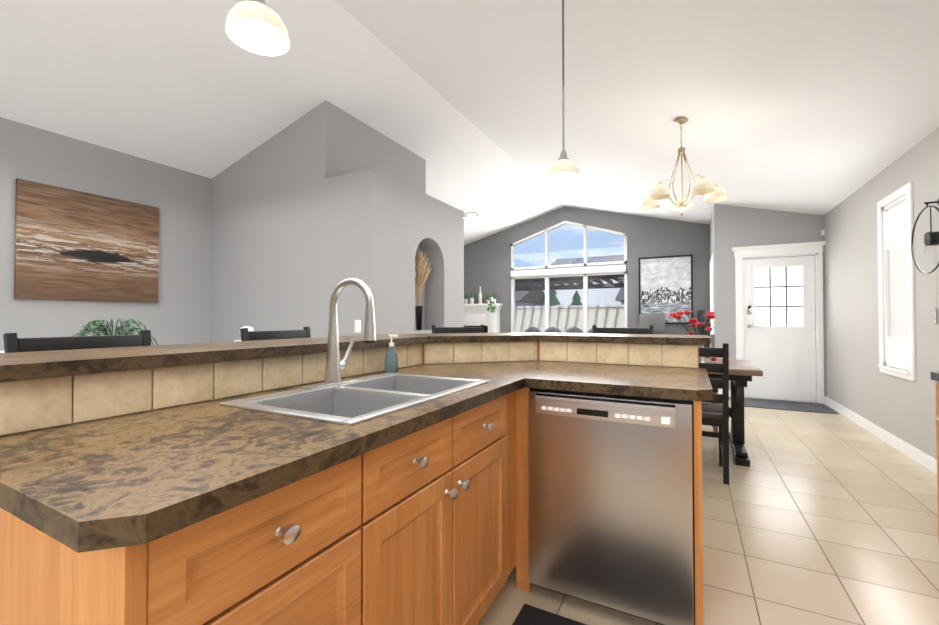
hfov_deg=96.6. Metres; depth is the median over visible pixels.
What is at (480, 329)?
stool
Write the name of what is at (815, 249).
door frame
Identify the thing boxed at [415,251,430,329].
vase
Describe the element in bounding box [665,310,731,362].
flowers
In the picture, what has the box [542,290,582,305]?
trees
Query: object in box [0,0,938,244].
ceiling
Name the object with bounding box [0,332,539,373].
island countertop
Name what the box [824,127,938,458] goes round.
wall
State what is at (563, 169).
pendant light
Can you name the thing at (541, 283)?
pergola
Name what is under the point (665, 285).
framed picture
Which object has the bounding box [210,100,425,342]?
wall block
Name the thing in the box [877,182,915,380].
window
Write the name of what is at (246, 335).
stool
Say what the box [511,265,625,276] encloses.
window blind
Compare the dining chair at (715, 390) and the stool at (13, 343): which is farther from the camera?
the dining chair at (715, 390)
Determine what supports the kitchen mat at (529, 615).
on the floor
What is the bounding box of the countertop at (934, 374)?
[930,371,938,378]
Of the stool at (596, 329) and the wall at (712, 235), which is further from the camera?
the wall at (712, 235)
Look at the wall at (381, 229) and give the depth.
4.15 m
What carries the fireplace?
on the floor
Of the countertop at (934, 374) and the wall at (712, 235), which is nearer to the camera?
the countertop at (934, 374)
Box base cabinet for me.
[931,379,938,541]
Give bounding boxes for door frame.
[732,230,825,403]
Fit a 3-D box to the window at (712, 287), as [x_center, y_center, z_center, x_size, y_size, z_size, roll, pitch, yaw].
[4.031,0.174,6.957,0.015,2.180,1.080,0,-1,28]
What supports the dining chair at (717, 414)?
on the floor
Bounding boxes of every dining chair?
[671,334,717,431]
[699,343,728,484]
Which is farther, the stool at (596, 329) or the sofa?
the sofa
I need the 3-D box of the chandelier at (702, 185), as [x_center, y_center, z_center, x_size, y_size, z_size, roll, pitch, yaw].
[1.962,-1.329,3.871,0.726,0.895,0.700,0,-1,28]
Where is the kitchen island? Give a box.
[0,338,712,624]
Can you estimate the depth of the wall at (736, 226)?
6.17 m
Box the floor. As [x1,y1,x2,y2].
[478,400,938,624]
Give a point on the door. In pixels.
(779, 325)
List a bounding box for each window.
[511,221,626,332]
[710,253,713,357]
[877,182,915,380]
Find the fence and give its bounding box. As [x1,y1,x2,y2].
[515,305,624,332]
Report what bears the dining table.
on the floor
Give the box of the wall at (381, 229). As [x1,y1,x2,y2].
[324,169,463,336]
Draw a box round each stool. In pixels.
[3,330,150,352]
[240,327,310,340]
[431,325,484,332]
[592,325,653,333]
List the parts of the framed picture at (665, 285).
mountain picture frame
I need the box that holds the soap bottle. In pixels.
[385,334,397,372]
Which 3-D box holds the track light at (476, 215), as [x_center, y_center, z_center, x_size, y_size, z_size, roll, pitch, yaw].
[-0.177,-1.821,7.864,0.759,0.189,0.150,0,-1,28]
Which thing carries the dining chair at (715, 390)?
on the floor
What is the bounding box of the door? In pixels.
[744,255,816,402]
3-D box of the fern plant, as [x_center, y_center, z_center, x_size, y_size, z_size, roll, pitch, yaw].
[-2.162,0.618,2.546,0.534,1.162,0.564,0,-1,28]
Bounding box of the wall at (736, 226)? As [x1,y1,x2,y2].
[713,204,826,396]
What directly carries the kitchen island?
on the floor
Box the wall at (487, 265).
[464,207,709,357]
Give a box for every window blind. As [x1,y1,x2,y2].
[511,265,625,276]
[887,199,908,339]
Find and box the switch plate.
[355,320,360,332]
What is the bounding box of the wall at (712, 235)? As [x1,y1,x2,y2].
[710,210,714,333]
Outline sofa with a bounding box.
[525,327,591,332]
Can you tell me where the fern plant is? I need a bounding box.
[73,319,157,345]
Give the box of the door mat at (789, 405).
[729,397,838,413]
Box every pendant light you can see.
[225,0,289,55]
[547,0,580,182]
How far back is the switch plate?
3.94 m
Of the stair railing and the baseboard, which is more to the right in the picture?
the baseboard
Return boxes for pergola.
[515,274,623,290]
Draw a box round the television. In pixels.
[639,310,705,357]
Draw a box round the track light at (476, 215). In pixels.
[461,210,477,219]
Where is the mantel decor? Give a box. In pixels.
[464,286,496,312]
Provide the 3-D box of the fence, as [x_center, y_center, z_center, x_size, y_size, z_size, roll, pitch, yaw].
[2.555,0.590,11.404,12.500,1.680,4.420,0,-1,28]
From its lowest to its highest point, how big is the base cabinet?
0.872 m
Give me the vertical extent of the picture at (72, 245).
1.030 m
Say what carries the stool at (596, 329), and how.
on the floor
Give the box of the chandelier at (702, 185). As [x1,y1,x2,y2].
[641,117,726,215]
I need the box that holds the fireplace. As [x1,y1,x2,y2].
[464,303,502,332]
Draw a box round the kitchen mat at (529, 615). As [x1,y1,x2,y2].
[512,604,586,624]
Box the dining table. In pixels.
[705,358,762,466]
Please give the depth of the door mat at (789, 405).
5.55 m
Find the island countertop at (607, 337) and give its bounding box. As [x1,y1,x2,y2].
[540,334,709,341]
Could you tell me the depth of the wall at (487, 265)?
8.40 m
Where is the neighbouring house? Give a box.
[515,255,623,305]
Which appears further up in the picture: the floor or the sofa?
the sofa
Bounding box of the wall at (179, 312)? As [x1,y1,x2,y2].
[0,117,211,350]
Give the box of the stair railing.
[0,326,253,352]
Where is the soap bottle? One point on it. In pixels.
(391, 361)
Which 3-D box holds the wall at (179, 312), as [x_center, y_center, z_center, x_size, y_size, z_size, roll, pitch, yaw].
[-3.149,0.495,5.131,0.140,4.325,11.880,0,-1,28]
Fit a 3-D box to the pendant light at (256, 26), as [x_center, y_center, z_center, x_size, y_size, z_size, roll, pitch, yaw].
[-0.728,-1.536,1.454,0.200,1.178,0.200,0,-1,28]
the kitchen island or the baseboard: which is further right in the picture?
the baseboard
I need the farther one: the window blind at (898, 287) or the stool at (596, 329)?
the window blind at (898, 287)
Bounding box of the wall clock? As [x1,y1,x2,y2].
[911,199,938,323]
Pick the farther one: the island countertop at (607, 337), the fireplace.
the fireplace
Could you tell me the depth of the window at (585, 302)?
8.99 m
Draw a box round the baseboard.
[824,396,936,474]
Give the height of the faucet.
0.295 m
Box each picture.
[14,178,158,302]
[639,254,692,323]
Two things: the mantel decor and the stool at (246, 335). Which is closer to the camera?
the stool at (246, 335)
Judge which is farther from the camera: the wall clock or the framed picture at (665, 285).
the framed picture at (665, 285)
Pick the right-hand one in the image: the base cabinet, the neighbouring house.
the base cabinet

